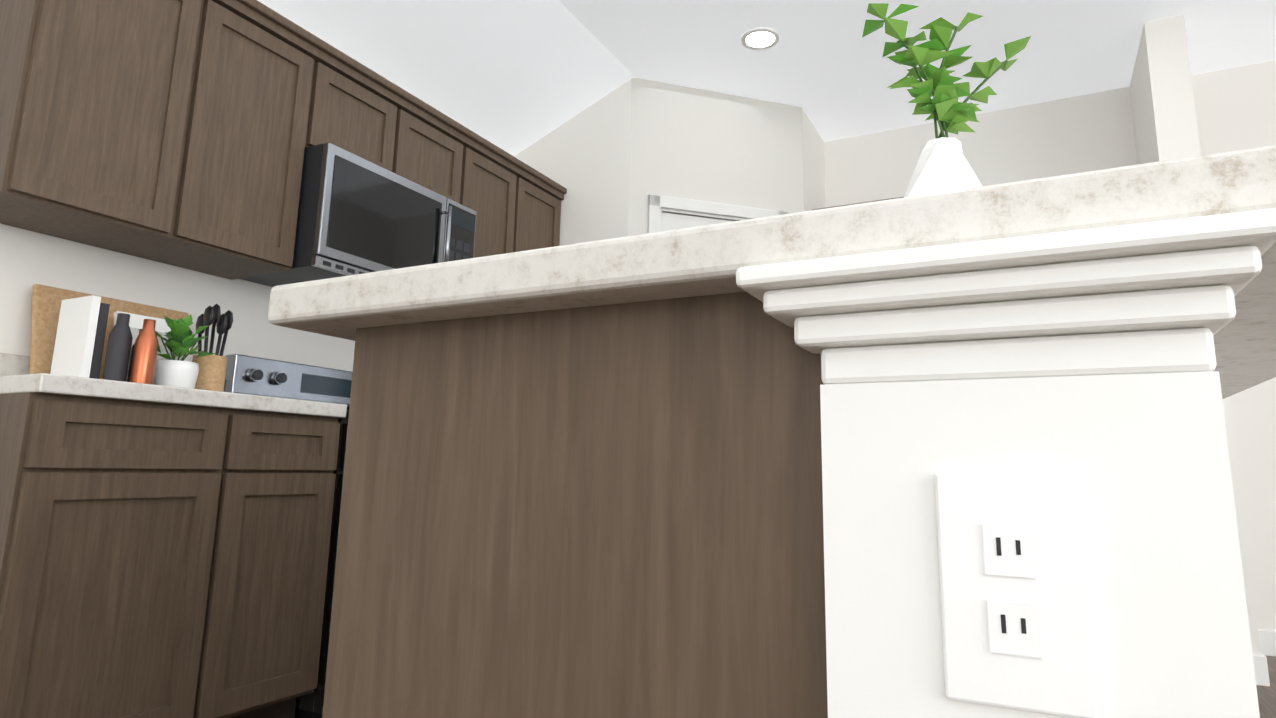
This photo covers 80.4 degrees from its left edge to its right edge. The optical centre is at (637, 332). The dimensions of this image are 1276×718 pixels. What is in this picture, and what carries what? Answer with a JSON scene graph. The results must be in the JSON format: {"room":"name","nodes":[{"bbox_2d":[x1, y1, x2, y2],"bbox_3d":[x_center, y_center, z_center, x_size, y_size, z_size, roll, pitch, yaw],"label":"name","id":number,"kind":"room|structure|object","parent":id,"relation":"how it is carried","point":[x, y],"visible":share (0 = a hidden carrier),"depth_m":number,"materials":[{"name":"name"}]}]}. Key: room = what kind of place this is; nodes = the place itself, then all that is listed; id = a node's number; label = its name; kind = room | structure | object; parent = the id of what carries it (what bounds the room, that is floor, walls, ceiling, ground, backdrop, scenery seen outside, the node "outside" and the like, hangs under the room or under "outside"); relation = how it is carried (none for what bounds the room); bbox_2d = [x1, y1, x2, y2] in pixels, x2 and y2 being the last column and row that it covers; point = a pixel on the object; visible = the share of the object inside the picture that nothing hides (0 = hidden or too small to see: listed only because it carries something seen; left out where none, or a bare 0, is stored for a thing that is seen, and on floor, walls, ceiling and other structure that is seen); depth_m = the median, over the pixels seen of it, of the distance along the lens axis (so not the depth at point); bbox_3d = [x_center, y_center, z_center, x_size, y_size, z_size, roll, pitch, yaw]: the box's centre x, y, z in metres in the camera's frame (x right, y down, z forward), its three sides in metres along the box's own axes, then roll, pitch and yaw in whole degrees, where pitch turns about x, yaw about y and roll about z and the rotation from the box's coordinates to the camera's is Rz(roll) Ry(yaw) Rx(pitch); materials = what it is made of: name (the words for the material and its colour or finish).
{"room":"kitchen","nodes":[
{"label":"kitchen","id":0,"kind":"room"},
{"bbox_2d":[0,0,513,371],"bbox_3d":[-2.198,-0.566,1.339,0.120,3.000,8.620,-4,-12,27],"label":"wall","id":1,"kind":"structure","parent":0,"point":[29,259],"depth_m":2.40,"materials":[{"name":"white paint"}]},
{"bbox_2d":[0,0,231,258],"bbox_3d":[-1.534,-0.677,2.140,0.328,0.790,0.462,-4,-12,27],"label":"upper cabinet","id":2,"kind":"object","parent":1,"relation":"attached to","point":[182,133],"depth_m":2.04,"materials":[{"name":"brown wood"}]},
{"bbox_2d":[148,0,323,279],"bbox_3d":[-1.378,-0.621,2.434,0.328,0.790,0.462,-4,-12,27],"label":"upper cabinet","id":3,"kind":"object","parent":1,"relation":"attached to","point":[270,98],"depth_m":2.42,"materials":[{"name":"brown wood"}]},
{"bbox_2d":[316,48,415,180],"bbox_3d":[-1.162,-0.762,2.871,0.328,0.350,0.452,-4,-12,27],"label":"upper cabinet","id":4,"kind":"object","parent":1,"relation":"attached to","point":[358,114],"depth_m":2.81,"materials":[{"name":"brown wood"}]},
{"bbox_2d":[239,143,475,286],"bbox_3d":[-1.032,-0.353,2.912,0.468,0.425,0.764,-4,-12,27],"label":"microwave","id":5,"kind":"object","parent":4,"relation":"attached to","point":[357,215],"visible":0.48,"depth_m":2.65,"materials":[{"name":"grey metal"}]},
{"bbox_2d":[412,104,471,206],"bbox_3d":[-1.010,-0.707,3.157,0.328,0.350,0.452,-4,-12,27],"label":"upper cabinet","id":6,"kind":"object","parent":1,"relation":"attached to","point":[440,150],"depth_m":3.17,"materials":[{"name":"brown wood"}]},
{"bbox_2d":[468,136,531,257],"bbox_3d":[-0.806,-0.416,3.509,0.328,0.790,0.448,-4,-12,27],"label":"upper cabinet","id":7,"kind":"object","parent":1,"relation":"attached to","point":[497,185],"depth_m":3.49,"materials":[{"name":"brown wood"}]},
{"bbox_2d":[528,172,566,249],"bbox_3d":[-0.656,-0.362,3.791,0.328,0.790,0.448,-4,-12,27],"label":"upper cabinet","id":8,"kind":"object","parent":1,"relation":"attached to","point":[544,199],"depth_m":3.82,"materials":[{"name":"brown wood"}]},
{"bbox_2d":[514,79,630,245],"bbox_3d":[-0.358,-0.068,3.895,0.730,3.000,0.100,-4,-12,27],"label":"wall","id":9,"kind":"structure","parent":0,"point":[582,157],"depth_m":3.92,"materials":[{"name":"white paint"}]},
{"bbox_2d":[628,78,803,235],"bbox_3d":[0.400,-0.057,3.875,0.990,3.000,0.100,4,-11,-17],"label":"wall","id":10,"kind":"structure","parent":0,"point":[701,145],"depth_m":3.98,"materials":[{"name":"white paint"}]},
{"bbox_2d":[662,212,732,230],"bbox_3d":[0.407,0.409,3.765,0.494,2.021,0.470,-4,-12,27],"label":"pantry door","id":11,"kind":"structure","parent":10,"relation":"in","point":[670,221],"depth_m":3.87,"materials":[{"name":"white"}]},
{"bbox_2d":[648,194,787,232],"bbox_3d":[0.394,0.379,3.788,0.784,2.112,0.118,4,-11,-17],"label":"door frame","id":12,"kind":"structure","parent":10,"relation":"attached to","point":[657,204],"depth_m":3.88,"materials":[{"name":"white"}]},
{"bbox_2d":[259,0,1275,155],"bbox_3d":[0.801,-1.894,-0.003,6.840,0.468,8.860,-4,-12,27],"label":"ceiling","id":13,"kind":"structure","parent":0,"point":[514,77],"depth_m":3.52,"materials":[{"name":"white paint"}]},
{"bbox_2d":[741,28,778,49],"bbox_3d":[0.572,-1.371,3.534,0.176,0.008,0.176,-4,-12,27],"label":"recessed light","id":14,"kind":"object","parent":13,"relation":"in","point":[759,38],"visible":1,"depth_m":3.53,"materials":[{"name":"white plastic"}]},
{"bbox_2d":[802,108,825,210],"bbox_3d":[0.958,0.015,4.213,0.100,3.000,0.500,-4,-12,27],"label":"wall","id":15,"kind":"structure","parent":0,"point":[814,171],"depth_m":4.33,"materials":[{"name":"white paint"}]},
{"bbox_2d":[824,60,1275,630],"bbox_3d":[2.803,-0.059,3.601,6.840,3.000,0.120,-4,-12,27],"label":"wall","id":16,"kind":"structure","parent":0,"point":[1094,132],"depth_m":3.92,"materials":[{"name":"white paint"}]},
{"bbox_2d":[812,197,902,209],"bbox_3d":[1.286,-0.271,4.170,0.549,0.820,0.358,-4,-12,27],"label":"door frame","id":17,"kind":"structure","parent":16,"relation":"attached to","point":[857,203],"depth_m":4.10,"materials":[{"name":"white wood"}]},
{"bbox_2d":[1258,629,1275,656],"bbox_3d":[4.142,1.251,2.562,3.445,0.105,0.014,-4,-12,27],"label":"baseboard","id":18,"kind":"structure","parent":16,"relation":"attached to","point":[1267,640],"depth_m":3.28,"materials":[{"name":"white"}]},
{"bbox_2d":[1130,14,1260,655],"bbox_3d":[2.437,-0.107,3.375,0.145,3.000,0.630,-4,-12,27],"label":"wall","id":19,"kind":"structure","parent":0,"point":[1163,109],"depth_m":3.26,"materials":[{"name":"white paint"}]},
{"bbox_2d":[1253,653,1269,686],"bbox_3d":[2.405,1.316,3.111,0.173,0.105,0.644,-4,-12,27],"label":"baseboard","id":20,"kind":"structure","parent":19,"relation":"attached to","point":[1261,670],"depth_m":2.80,"materials":[{"name":"white"}]},
{"bbox_2d":[1256,656,1275,717],"bbox_3d":[0.749,0.730,-0.477,6.840,0.080,8.860,-4,-12,27],"label":"floor","id":21,"kind":"structure","parent":0,"point":[1266,695],"depth_m":2.68,"materials":[{"name":"brown wood"}]},
{"bbox_2d":[0,353,346,717],"bbox_3d":[-1.347,0.576,1.995,0.633,1.020,0.800,-4,-12,27],"label":"base cabinet","id":22,"kind":"object","parent":21,"relation":"on","point":[164,551],"visible":0.94,"depth_m":1.78,"materials":[{"name":"brown wood"}]},
{"bbox_2d":[50,295,109,378],"bbox_3d":[-1.466,0.031,1.980,0.150,0.240,0.043,-4,-12,27],"label":"books","id":23,"kind":"object","parent":22,"relation":"on","point":[80,337],"visible":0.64,"depth_m":1.96,"materials":[{"name":"white paper"}]},
{"bbox_2d":[29,284,188,378],"bbox_3d":[-1.532,0.045,2.217,0.088,0.294,0.430,-4,-12,27],"label":"cutting board","id":24,"kind":"object","parent":22,"relation":"on","point":[46,303],"visible":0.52,"depth_m":2.08,"materials":[{"name":"brown wood"}]},
{"bbox_2d":[102,313,158,383],"bbox_3d":[-1.325,0.056,1.988,0.102,0.200,0.116,-4,-12,27],"label":"bottles","id":25,"kind":"object","parent":22,"relation":"on","point":[142,357],"visible":0.85,"depth_m":1.96},
{"bbox_2d":[114,311,189,376],"bbox_3d":[-1.425,0.074,2.218,0.078,0.242,0.210,-4,-12,27],"label":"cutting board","id":26,"kind":"object","parent":22,"relation":"on","point":[136,324],"visible":0.23,"depth_m":2.23,"materials":[{"name":"white paper"}]},
{"bbox_2d":[138,315,214,388],"bbox_3d":[-1.298,0.061,2.122,0.168,0.239,0.189,-4,-12,27],"label":"potted plant","id":27,"kind":"object","parent":22,"relation":"on","point":[181,340],"visible":0.88,"depth_m":2.09,"materials":[{"name":"green plant"}]},
{"bbox_2d":[192,304,232,391],"bbox_3d":[-1.289,0.056,2.281,0.115,0.305,0.092,-4,-12,27],"label":"utensil holder","id":28,"kind":"object","parent":22,"relation":"on","point":[212,373],"visible":0.69,"depth_m":2.26,"materials":[{"name":"brown wood"}]},
{"bbox_2d":[224,354,351,717],"bbox_3d":[-0.929,0.661,2.664,0.732,1.105,0.768,-4,-12,27],"label":"range","id":29,"kind":"object","parent":21,"relation":"on","point":[250,375],"visible":0.12,"depth_m":2.59,"materials":[{"name":"silver metal"}]},
{"bbox_2d":[268,177,1275,717],"bbox_3d":[0.511,0.586,1.457,0.722,0.880,2.268,-4,-12,27],"label":"kitchen island","id":30,"kind":"object","parent":21,"relation":"on","point":[962,453],"depth_m":0.51,"materials":[{"name":"brown wood"}]},
{"bbox_2d":[268,145,1275,312],"bbox_3d":[0.575,0.136,1.505,0.950,0.054,2.288,-4,-12,27],"label":"island countertop","id":31,"kind":"structure","parent":30,"relation":"on","point":[1245,220],"depth_m":0.45,"materials":[{"name":"white stone"}]},
{"bbox_3d":[0.427,0.013,1.043,0.281,0.016,0.250,-4,-12,27],"label":"serving board","id":32,"kind":"object","parent":30,"relation":"on","visible":0},
{"bbox_2d":[862,3,1030,196],"bbox_3d":[0.468,-0.248,1.124,0.236,0.526,0.227,-4,-12,27],"label":"vase","id":33,"kind":"object","parent":32,"relation":"on","point":[942,165],"visible":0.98,"depth_m":1.13,"materials":[{"name":"white ceramic"}]}
]}

